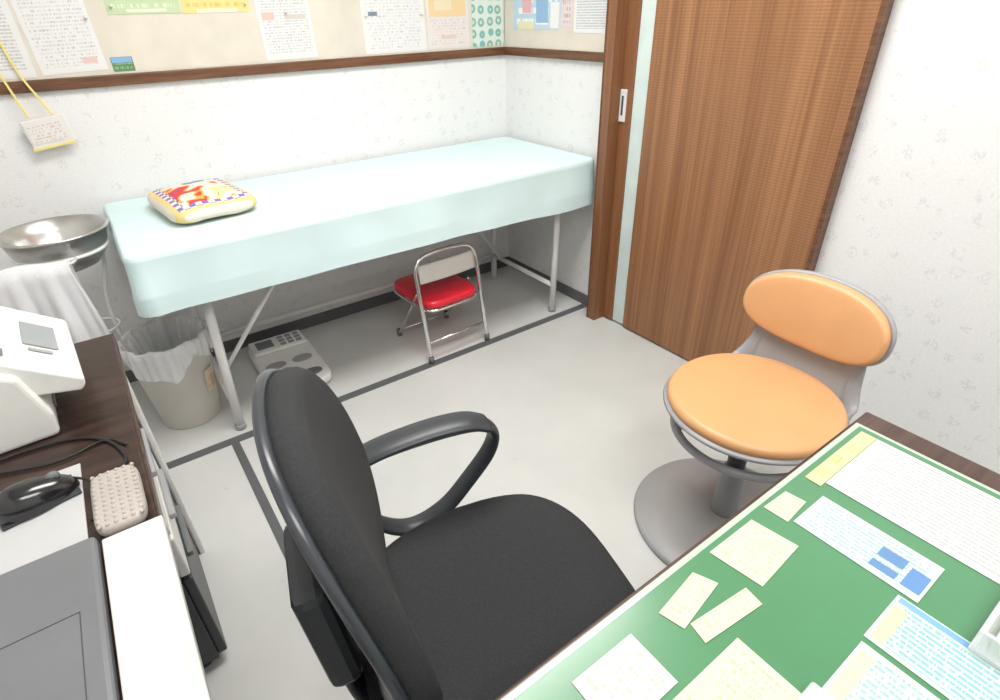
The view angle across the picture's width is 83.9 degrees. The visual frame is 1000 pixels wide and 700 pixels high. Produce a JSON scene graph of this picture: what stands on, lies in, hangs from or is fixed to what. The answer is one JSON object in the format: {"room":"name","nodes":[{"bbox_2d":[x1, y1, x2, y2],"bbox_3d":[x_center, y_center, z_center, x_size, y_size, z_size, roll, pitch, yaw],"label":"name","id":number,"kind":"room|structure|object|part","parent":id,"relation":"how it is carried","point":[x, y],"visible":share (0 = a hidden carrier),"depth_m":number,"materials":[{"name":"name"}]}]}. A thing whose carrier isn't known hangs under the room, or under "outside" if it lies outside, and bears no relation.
{"room":"examination room","nodes":[
{"label":"examination room","id":0,"kind":"room"},
{"bbox_2d":[0,9,508,370],"bbox_3d":[-1.092,-1.111,2.038,2.883,2.400,0.100,-22,37,-29],"label":"wall","id":1,"kind":"structure","parent":0,"point":[136,140],"depth_m":2.21,"materials":[{"name":"paint"}]},
{"bbox_2d":[0,47,504,94],"bbox_3d":[-1.056,-1.016,2.041,2.683,0.034,0.018,-22,37,-29],"label":"trim","id":2,"kind":"structure","parent":1,"relation":"attached to","point":[17,87],"depth_m":2.06,"materials":[{"name":"brown wood"}]},
{"bbox_2d":[0,0,504,81],"bbox_3d":[-1.073,-1.485,1.752,2.667,1.065,0.008,-22,37,-29],"label":"bulletin board","id":3,"kind":"object","parent":1,"relation":"attached to","point":[163,41],"visible":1,"depth_m":1.99,"materials":[{"name":"beige"}]},
{"bbox_2d":[0,0,37,79],"bbox_3d":[-1.580,-0.968,1.625,0.255,0.328,0.001,-22,37,-29],"label":"paper","id":4,"kind":"object","parent":3,"relation":"attached to","point":[10,37],"visible":1,"depth_m":1.72,"materials":[{"name":"white paper"}]},
{"bbox_2d":[0,41,76,151],"bbox_3d":[-1.504,-0.860,1.731,0.170,0.457,0.028,-22,37,-29],"label":"badge","id":5,"kind":"object","parent":3,"relation":"hanging from","point":[52,131],"visible":1,"depth_m":1.81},
{"bbox_3d":[-1.480,-0.716,1.824,0.124,0.084,0.006,-28,40,-25],"label":"card frame","id":6,"kind":"part","parent":5,"relation":"part of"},
{"bbox_2d":[10,0,108,75],"bbox_3d":[-1.394,-1.041,1.739,0.194,0.317,0.001,-22,37,-29],"label":"paper","id":7,"kind":"object","parent":3,"relation":"attached to","point":[58,35],"visible":1,"depth_m":1.76,"materials":[{"name":"white paper"}]},
{"bbox_2d":[110,56,135,71],"bbox_3d":[-1.275,-0.967,1.882,0.064,0.043,0.001,-22,37,-29],"label":"postcard","id":8,"kind":"object","parent":3,"relation":"attached to","point":[119,64],"visible":1,"depth_m":1.88},
{"bbox_2d":[103,0,181,14],"bbox_3d":[-1.189,-1.251,1.787,0.220,0.294,0.001,-22,37,-29],"label":"paper","id":9,"kind":"object","parent":3,"relation":"attached to","point":[119,7],"visible":1,"depth_m":1.85,"materials":[{"name":"green paper"}]},
{"bbox_2d":[180,0,250,12],"bbox_3d":[-1.004,-1.324,1.898,0.225,0.295,0.001,-22,37,-29],"label":"paper","id":10,"kind":"object","parent":3,"relation":"attached to","point":[188,6],"visible":1,"depth_m":1.96,"materials":[{"name":"yellow paper"}]},
{"bbox_2d":[84,2,422,18],"bbox_3d":[-0.829,-1.263,2.072,1.230,0.060,0.013,-22,37,-29],"label":"pin","id":11,"kind":"object","parent":3,"relation":"attached to","point":[244,3],"visible":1,"depth_m":2.00,"materials":[{"name":"red plastic"}]},
{"bbox_2d":[254,0,317,60],"bbox_3d":[-0.813,-1.271,2.091,0.203,0.318,0.001,-22,37,-29],"label":"paper","id":12,"kind":"object","parent":3,"relation":"attached to","point":[290,35],"visible":1,"depth_m":2.12,"materials":[{"name":"white paper"}]},
{"bbox_2d":[359,0,426,54],"bbox_3d":[-0.444,-1.409,2.319,0.290,0.298,0.001,-22,37,-29],"label":"paper","id":13,"kind":"object","parent":3,"relation":"attached to","point":[389,26],"visible":1,"depth_m":2.34,"materials":[{"name":"white paper"}]},
{"bbox_2d":[425,0,469,49],"bbox_3d":[-0.231,-1.495,2.447,0.215,0.296,0.001,-22,37,-29],"label":"paper","id":14,"kind":"object","parent":3,"relation":"attached to","point":[447,20],"visible":1,"depth_m":2.47,"materials":[{"name":"white paper"}]},
{"bbox_2d":[471,0,503,46],"bbox_3d":[-0.057,-1.555,2.558,0.175,0.278,0.001,-22,37,-29],"label":"poster","id":15,"kind":"object","parent":3,"relation":"attached to","point":[487,15],"visible":1,"depth_m":2.58,"materials":[{"name":"paper"}]},
{"bbox_2d":[125,257,507,382],"bbox_3d":[-1.037,-0.090,2.615,2.675,0.055,0.008,-22,37,-29],"label":"baseboard","id":16,"kind":"structure","parent":1,"relation":"attached to","point":[309,321],"depth_m":2.71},
{"bbox_2d":[130,266,795,699],"bbox_3d":[0.070,0.754,1.347,2.883,0.100,3.970,-22,37,-29],"label":"floor","id":17,"kind":"structure","parent":0,"point":[575,402],"depth_m":1.98,"materials":[{"name":"tile"}]},
{"bbox_2d":[0,214,141,426],"bbox_3d":[-1.361,-0.031,1.875,0.328,0.748,0.380,-22,37,-29],"label":"stand","id":18,"kind":"object","parent":17,"relation":"on","point":[47,254],"visible":0.74,"depth_m":1.66,"materials":[{"name":"metal"}]},
{"bbox_3d":[-1.379,-0.317,1.753,0.298,0.133,0.298,-22,37,-29],"label":"steel bowl","id":19,"kind":"part","parent":18,"relation":"part of","materials":[{"name":"silver metal"}]},
{"bbox_2d":[0,259,110,343],"bbox_3d":[-1.313,-0.114,1.636,0.225,0.293,0.060,-22,37,-29],"label":"hand towel","id":20,"kind":"object","parent":18,"relation":"hanging from","point":[51,289],"depth_m":1.60,"materials":[{"name":"white fabric"}]},
{"bbox_3d":[-1.311,0.009,1.870,0.013,0.682,0.077,-25,39,-33],"label":"leg","id":21,"kind":"part","parent":18,"relation":"part of","materials":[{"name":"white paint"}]},
{"bbox_3d":[-1.340,-0.074,2.006,0.013,0.682,0.077,10,33,17],"label":"leg","id":22,"kind":"part","parent":18,"relation":"part of","materials":[{"name":"white paint"}]},
{"bbox_2d":[0,333,204,699],"bbox_3d":[-0.592,0.798,0.542,0.785,0.700,1.988,-22,37,-29],"label":"desk","id":23,"kind":"object","parent":17,"relation":"on","point":[107,406],"visible":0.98,"depth_m":0.96,"materials":[{"name":"brown wood"}]},
{"bbox_2d":[0,306,84,453],"bbox_3d":[-0.931,0.051,0.928,0.367,0.181,0.290,-24,38,-32],"label":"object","id":24,"kind":"object","parent":23,"relation":"on","point":[39,360],"visible":1,"depth_m":0.92,"materials":[{"name":"white plastic"}]},
{"bbox_2d":[0,463,88,574],"bbox_3d":[-0.726,0.266,0.740,0.295,0.003,0.190,-22,37,-29],"label":"mouse pad","id":25,"kind":"object","parent":23,"relation":"on","point":[64,525],"visible":0.55,"depth_m":0.76,"materials":[{"name":"white plastic"}]},
{"bbox_2d":[0,471,93,531],"bbox_3d":[-0.637,0.214,0.779,0.137,0.040,0.116,25,40,35],"label":"computer mouse","id":26,"kind":"object","parent":25,"relation":"on","point":[21,501],"visible":1,"depth_m":0.78,"materials":[{"name":"black plastic"}]},
{"bbox_3d":[-0.594,0.210,0.805,0.021,0.010,0.110,-27,40,-35],"label":"cord","id":27,"kind":"part","parent":26,"relation":"part of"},
{"bbox_2d":[0,537,119,699],"bbox_3d":[-0.521,0.415,0.470,0.348,0.023,0.522,-22,37,-29],"label":"computer","id":28,"kind":"object","parent":23,"relation":"on","point":[56,643],"visible":1,"depth_m":0.62,"materials":[{"name":"grey plastic"}]},
{"bbox_2d":[0,437,127,474],"bbox_3d":[-0.768,0.192,0.859,0.355,0.005,0.116,-12,33,-17],"label":"cables","id":29,"kind":"object","parent":23,"relation":"on","point":[110,441],"visible":0.96,"depth_m":0.90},
{"bbox_2d":[90,462,147,536],"bbox_3d":[-0.548,0.213,0.799,0.064,0.022,0.132,-22,37,-29],"label":"wrist rest","id":30,"kind":"object","parent":23,"relation":"on","point":[118,498],"visible":1,"depth_m":0.78,"materials":[{"name":"beige plastic"}]},
{"bbox_2d":[102,515,211,699],"bbox_3d":[-0.339,0.355,0.568,0.072,0.014,0.535,-22,37,-29],"label":"paper sheet","id":31,"kind":"object","parent":23,"relation":"on","point":[159,658],"visible":1,"depth_m":0.63,"materials":[{"name":"white paper"}]},
{"bbox_3d":[-0.856,0.287,1.410,0.013,0.670,0.026,-22,37,-29],"label":"post rail","id":32,"kind":"part","parent":23,"relation":"part of","materials":[{"name":"white plastic"}]},
{"bbox_3d":[-1.166,0.408,1.225,0.745,0.672,0.025,-22,37,-29],"label":"panel","id":33,"kind":"part","parent":23,"relation":"part of","materials":[{"name":"white wood"}]},
{"bbox_2d":[117,315,220,428],"bbox_3d":[-1.179,0.090,2.040,0.293,0.357,0.294,-22,37,-29],"label":"waste bin","id":34,"kind":"object","parent":17,"relation":"on","point":[170,358],"visible":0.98,"depth_m":1.99,"materials":[{"name":"beige plastic"}]},
{"bbox_2d":[140,428,226,667],"bbox_3d":[-0.941,0.455,1.152,0.508,0.660,0.360,-22,37,-29],"label":"base cabinet","id":35,"kind":"object","parent":17,"relation":"on","point":[210,639],"visible":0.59,"depth_m":1.23,"materials":[{"name":"grey plastic"}]},
{"bbox_3d":[-0.745,0.215,1.174,0.013,0.015,0.170,-22,37,-29],"label":"handle","id":36,"kind":"part","parent":35,"relation":"part of","materials":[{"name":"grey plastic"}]},
{"bbox_3d":[-0.757,0.248,1.183,0.020,0.110,0.350,-22,37,-29],"label":"drawer","id":37,"kind":"part","parent":35,"relation":"part of","materials":[{"name":"white plastic"}]},
{"bbox_3d":[-0.742,0.317,1.237,0.013,0.015,0.170,-22,37,-29],"label":"handle","id":38,"kind":"part","parent":35,"relation":"part of","materials":[{"name":"grey plastic"}]},
{"bbox_3d":[-0.754,0.350,1.246,0.020,0.110,0.350,-22,37,-29],"label":"drawer","id":39,"kind":"part","parent":35,"relation":"part of","materials":[{"name":"white plastic"}]},
{"bbox_3d":[-0.739,0.419,1.300,0.013,0.015,0.170,-22,37,-29],"label":"handle","id":40,"kind":"part","parent":35,"relation":"part of","materials":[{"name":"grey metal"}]},
{"bbox_3d":[-0.750,0.518,1.350,0.020,0.265,0.350,-22,37,-29],"label":"drawer","id":41,"kind":"part","parent":35,"relation":"part of","materials":[{"name":"grey plastic"}]},
{"bbox_2d":[232,442,285,559],"bbox_3d":[-0.708,0.495,1.702,0.027,0.002,0.791,-22,37,-29],"label":"strip","id":42,"kind":"object","parent":17,"relation":"on","point":[273,522],"visible":0.64,"depth_m":1.76,"materials":[{"name":"grey plastic"}]},
{"bbox_2d":[248,330,331,382],"bbox_3d":[-0.903,0.050,2.378,0.256,0.059,0.450,-21,36,-28],"label":"scale","id":43,"kind":"object","parent":17,"relation":"on","point":[289,349],"visible":0.7,"depth_m":2.40,"materials":[{"name":"white plastic"}]},
{"bbox_2d":[103,137,593,430],"bbox_3d":[-0.494,-0.363,2.385,1.824,0.737,0.699,-22,37,-29],"label":"bed","id":44,"kind":"object","parent":17,"relation":"on","point":[303,223],"visible":0.94,"depth_m":1.98,"materials":[{"name":"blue fabric"}]},
{"bbox_3d":[-1.243,-0.193,2.242,0.058,0.631,0.031,-22,37,-29],"label":"leg","id":45,"kind":"part","parent":44,"relation":"part of","materials":[{"name":"white paint"}]},
{"bbox_2d":[147,178,256,223],"bbox_3d":[-1.012,-0.518,1.882,0.276,0.080,0.364,-27,40,-35],"label":"patterned pillow","id":46,"kind":"object","parent":44,"relation":"on","point":[194,201],"visible":1,"depth_m":1.80,"materials":[{"name":"fabric"}]},
{"bbox_3d":[-0.950,0.014,1.894,0.058,0.631,0.031,-22,37,-29],"label":"leg","id":47,"kind":"part","parent":44,"relation":"part of","materials":[{"name":"white paint"}]},
{"bbox_3d":[-0.032,-0.676,2.973,0.054,0.631,0.031,-22,37,-29],"label":"leg","id":48,"kind":"part","parent":44,"relation":"part of","materials":[{"name":"white paint"}]},
{"bbox_3d":[0.261,-0.469,2.625,0.054,0.631,0.031,-22,37,-29],"label":"leg","id":49,"kind":"part","parent":44,"relation":"part of","materials":[{"name":"white paint"}]},
{"bbox_2d":[160,304,586,468],"bbox_3d":[-0.541,0.160,2.238,2.408,0.002,0.038,-22,37,-29],"label":"strip","id":50,"kind":"object","parent":17,"relation":"on","point":[244,436],"visible":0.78,"depth_m":2.31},
{"bbox_2d":[393,242,489,363],"bbox_3d":[-0.286,-0.261,2.463,0.324,0.471,0.357,-24,38,-32],"label":"folding chair","id":51,"kind":"object","parent":17,"relation":"on","point":[436,284],"visible":1,"depth_m":2.36,"materials":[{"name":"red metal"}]},
{"bbox_3d":[-0.408,-0.154,2.463,0.015,0.286,0.222,-24,38,-32],"label":"leg","id":52,"kind":"part","parent":51,"relation":"part of","materials":[{"name":"silver metal"}]},
{"bbox_3d":[-0.216,-0.344,2.305,0.276,0.076,0.026,-24,38,-32],"label":"panel","id":53,"kind":"part","parent":51,"relation":"part of","materials":[{"name":"white plastic"}]},
{"bbox_3d":[-0.202,-0.244,2.602,0.015,0.286,0.222,-24,38,-32],"label":"leg","id":54,"kind":"part","parent":51,"relation":"part of","materials":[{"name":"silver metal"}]},
{"bbox_2d":[252,367,634,699],"bbox_3d":[-0.001,0.407,0.915,0.571,0.946,0.591,-14,34,-19],"label":"office chair","id":55,"kind":"object","parent":17,"relation":"on","point":[468,600],"visible":0.89,"depth_m":0.84,"materials":[{"name":"black fabric"}]},
{"bbox_2d":[266,367,442,699],"bbox_3d":[-0.193,0.259,0.727,0.115,0.480,0.426,-14,34,-19],"label":"backrest","id":56,"kind":"object","parent":55,"relation":"on","point":[353,590],"depth_m":0.56,"materials":[{"name":"black fabric"}]},
{"bbox_2d":[358,494,634,699],"bbox_3d":[0.005,0.445,0.937,0.470,0.085,0.476,-14,34,-19],"label":"seat cushion","id":57,"kind":"object","parent":55,"relation":"on","point":[490,589],"depth_m":0.94,"materials":[{"name":"black fabric"}]},
{"bbox_2d":[495,412,999,699],"bbox_3d":[0.545,0.718,0.622,0.847,0.700,0.872,-22,37,-29],"label":"desk","id":58,"kind":"object","parent":17,"relation":"on","point":[948,458],"visible":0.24,"depth_m":0.83,"materials":[{"name":"brown wood"}]},
{"bbox_2d":[501,423,999,699],"bbox_3d":[0.495,0.406,0.461,0.787,0.003,0.766,-22,37,-29],"label":"desk mat","id":59,"kind":"object","parent":58,"relation":"on","point":[819,605],"visible":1,"depth_m":0.64,"materials":[{"name":"green plastic"}]},
{"bbox_2d":[572,634,677,699],"bbox_3d":[0.129,0.343,0.574,0.088,0.001,0.065,-22,37,-29],"label":"note","id":60,"kind":"object","parent":59,"relation":"on","point":[628,671],"visible":1,"depth_m":0.58,"materials":[{"name":"white paper"}]},
{"bbox_2d":[659,572,717,628],"bbox_3d":[0.222,0.291,0.654,0.031,0.001,0.083,27,41,37],"label":"note","id":61,"kind":"object","parent":59,"relation":"on","point":[689,598],"visible":1,"depth_m":0.65,"materials":[{"name":"beige paper"}]},
{"bbox_2d":[691,588,761,642],"bbox_3d":[0.259,0.301,0.635,0.093,0.001,0.024,-18,35,-24],"label":"note","id":62,"kind":"object","parent":59,"relation":"on","point":[723,616],"visible":1,"depth_m":0.63,"materials":[{"name":"beige paper"}]},
{"bbox_2d":[673,638,803,699],"bbox_3d":[0.239,0.349,0.558,0.108,0.001,0.076,-22,37,-29],"label":"note","id":63,"kind":"object","parent":59,"relation":"on","point":[738,673],"visible":1,"depth_m":0.57,"materials":[{"name":"beige paper"}]},
{"bbox_2d":[709,520,798,586],"bbox_3d":[0.326,0.255,0.707,0.098,0.001,0.068,-22,37,-29],"label":"note","id":64,"kind":"object","parent":59,"relation":"on","point":[757,552],"visible":1,"depth_m":0.71,"materials":[{"name":"beige paper"}]},
{"bbox_2d":[764,491,805,521],"bbox_3d":[0.396,0.215,0.769,0.055,0.001,0.034,-22,37,-29],"label":"note","id":65,"kind":"object","parent":59,"relation":"on","point":[786,505],"visible":1,"depth_m":0.77,"materials":[{"name":"beige paper"}]},
{"bbox_2d":[805,431,875,485],"bbox_3d":[0.521,0.163,0.848,0.168,0.001,0.023,-22,37,-29],"label":"sheet","id":66,"kind":"object","parent":59,"relation":"on","point":[850,450],"visible":1,"depth_m":0.84,"materials":[{"name":"yellow paper"}]},
{"bbox_2d":[793,496,944,602],"bbox_3d":[0.468,0.248,0.712,0.075,0.001,0.150,-22,37,-29],"label":"sheet","id":67,"kind":"object","parent":59,"relation":"on","point":[904,569],"visible":1,"depth_m":0.70,"materials":[{"name":"white paper"}]},
{"bbox_2d":[820,641,939,699],"bbox_3d":[0.405,0.364,0.528,0.087,0.001,0.160,-22,37,-29],"label":"sheet","id":68,"kind":"object","parent":59,"relation":"on","point":[865,674],"visible":1,"depth_m":0.57,"materials":[{"name":"white paper"}]},
{"bbox_2d":[826,439,999,584],"bbox_3d":[0.611,0.221,0.750,0.156,0.001,0.265,-22,37,-29],"label":"sheet","id":69,"kind":"object","parent":59,"relation":"on","point":[959,519],"visible":1,"depth_m":0.77,"materials":[{"name":"white paper"}]},
{"bbox_2d":[863,595,999,699],"bbox_3d":[0.485,0.337,0.567,0.083,0.001,0.182,-22,37,-29],"label":"sheet","id":70,"kind":"object","parent":59,"relation":"on","point":[945,660],"visible":1,"depth_m":0.59,"materials":[{"name":"white paper"}]},
{"bbox_2d":[988,631,999,655],"bbox_3d":[0.582,0.307,0.578,0.130,0.035,0.110,-22,37,-29],"label":"tray","id":71,"kind":"object","parent":59,"relation":"on","point":[994,646],"visible":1,"depth_m":0.58,"materials":[{"name":"white plastic"}]},
{"bbox_2d":[634,269,896,565],"bbox_3d":[0.642,0.198,1.450,0.504,0.710,0.504,-21,37,-28],"label":"chair","id":72,"kind":"object","parent":17,"relation":"on","point":[794,384],"visible":0.91,"depth_m":1.41,"materials":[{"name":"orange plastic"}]},
{"bbox_3d":[0.654,-0.024,1.547,0.219,0.222,0.066,-8,32,-10],"label":"arm","id":73,"kind":"part","parent":72,"relation":"part of","materials":[{"name":"grey plastic"}]},
{"bbox_2d":[667,353,847,459],"bbox_3d":[0.640,0.127,1.406,0.418,0.037,0.418,-21,37,-28],"label":"seat cushion","id":74,"kind":"object","parent":72,"relation":"on","point":[742,406],"depth_m":1.36,"materials":[{"name":"orange leather"}]},
{"bbox_2d":[743,272,890,365],"bbox_3d":[0.795,-0.085,1.405,0.075,0.182,0.366,-21,37,-28],"label":"cushion","id":75,"kind":"object","parent":72,"relation":"on","point":[834,319],"depth_m":1.38,"materials":[{"name":"orange leather"}]},
{"bbox_3d":[0.831,0.106,1.328,0.066,0.222,0.219,18,37,28],"label":"arm","id":76,"kind":"part","parent":72,"relation":"part of","materials":[{"name":"grey plastic"}]},
{"bbox_2d":[620,96,623,114],"bbox_3d":[0.484,-0.966,2.199,0.008,0.072,0.011,-22,37,-29],"label":"pull recess","id":77,"kind":"object","parent":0,"point":[622,100],"depth_m":2.20,"materials":[{"name":"grey metal"}]},
{"bbox_2d":[505,0,999,473],"bbox_3d":[1.198,-0.739,1.336,0.100,2.400,3.870,-22,37,-29],"label":"wall","id":78,"kind":"structure","parent":0,"point":[914,223],"depth_m":1.57,"materials":[{"name":"paint"}]},
{"bbox_2d":[508,256,587,305],"bbox_3d":[0.267,-0.370,3.012,0.008,0.055,0.750,-22,37,-29],"label":"baseboard","id":79,"kind":"structure","parent":78,"relation":"attached to","point":[561,287],"depth_m":2.93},
{"bbox_2d":[505,47,603,61],"bbox_3d":[0.245,-1.291,2.429,0.018,0.034,0.737,-22,37,-29],"label":"trim","id":80,"kind":"structure","parent":78,"relation":"attached to","point":[513,51],"depth_m":2.42,"materials":[{"name":"brown wood"}]},
{"bbox_2d":[504,0,604,51],"bbox_3d":[0.233,-1.762,2.144,0.008,1.065,0.742,-22,37,-29],"label":"bulletin board","id":81,"kind":"object","parent":78,"relation":"attached to","point":[565,38],"visible":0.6,"depth_m":2.42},
{"bbox_2d":[514,0,560,29],"bbox_3d":[0.157,-1.533,2.411,0.001,0.250,0.325,-22,37,-29],"label":"poster","id":82,"kind":"object","parent":81,"relation":"attached to","point":[528,14],"visible":1,"depth_m":2.44,"materials":[{"name":"paper"}]},
{"bbox_2d":[562,0,571,26],"bbox_3d":[0.276,-1.454,2.267,0.001,0.240,0.060,-22,37,-29],"label":"paper","id":83,"kind":"object","parent":81,"relation":"attached to","point":[566,4],"depth_m":2.30,"materials":[{"name":"paper"}]},
{"bbox_2d":[574,0,606,33],"bbox_3d":[0.361,-1.385,2.171,0.001,0.260,0.200,-22,37,-29],"label":"paper","id":84,"kind":"object","parent":81,"relation":"attached to","point":[589,15],"depth_m":2.21,"materials":[{"name":"white paper"}]},
{"bbox_2d":[586,0,628,319],"bbox_3d":[0.444,-1.178,2.099,0.090,2.380,0.049,-22,37,-29],"label":"door frame","id":85,"kind":"structure","parent":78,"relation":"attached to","point":[617,20],"depth_m":2.29,"materials":[{"name":"brown wood"}]},
{"bbox_3d":[0.427,-1.185,2.111,0.078,2.380,0.006,-22,37,-29],"label":"jamb edge","id":86,"kind":"part","parent":85,"relation":"part of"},
{"bbox_2d":[603,0,893,360],"bbox_3d":[0.739,-0.991,1.783,0.042,2.380,0.891,-22,37,-29],"label":"door","id":87,"kind":"structure","parent":85,"relation":"attached to","point":[753,110],"depth_m":1.90,"materials":[{"name":"brown wood"}]},
{"bbox_3d":[0.486,-0.966,2.200,0.008,0.120,0.032,-22,37,-29],"label":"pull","id":88,"kind":"part","parent":87,"relation":"part of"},
{"bbox_3d":[0.501,-1.170,2.074,0.026,2.370,0.058,-22,37,-29],"label":"stile panel","id":89,"kind":"part","parent":87,"relation":"part of","materials":[{"name":"brown wood"}]},
{"bbox_2d":[613,0,656,323],"bbox_3d":[0.542,-1.144,2.030,0.019,2.370,0.073,-22,37,-29],"label":"glass panel","id":90,"kind":"object","parent":87,"relation":"attached to","point":[648,13],"visible":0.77,"depth_m":2.23,"materials":[{"name":"glass"}]},
{"bbox_3d":[0.996,-0.809,1.478,0.042,2.380,0.014,-22,37,-29],"label":"panel edge frame","id":91,"kind":"part","parent":87,"relation":"part of","materials":[{"name":"brown wood"}]}
]}

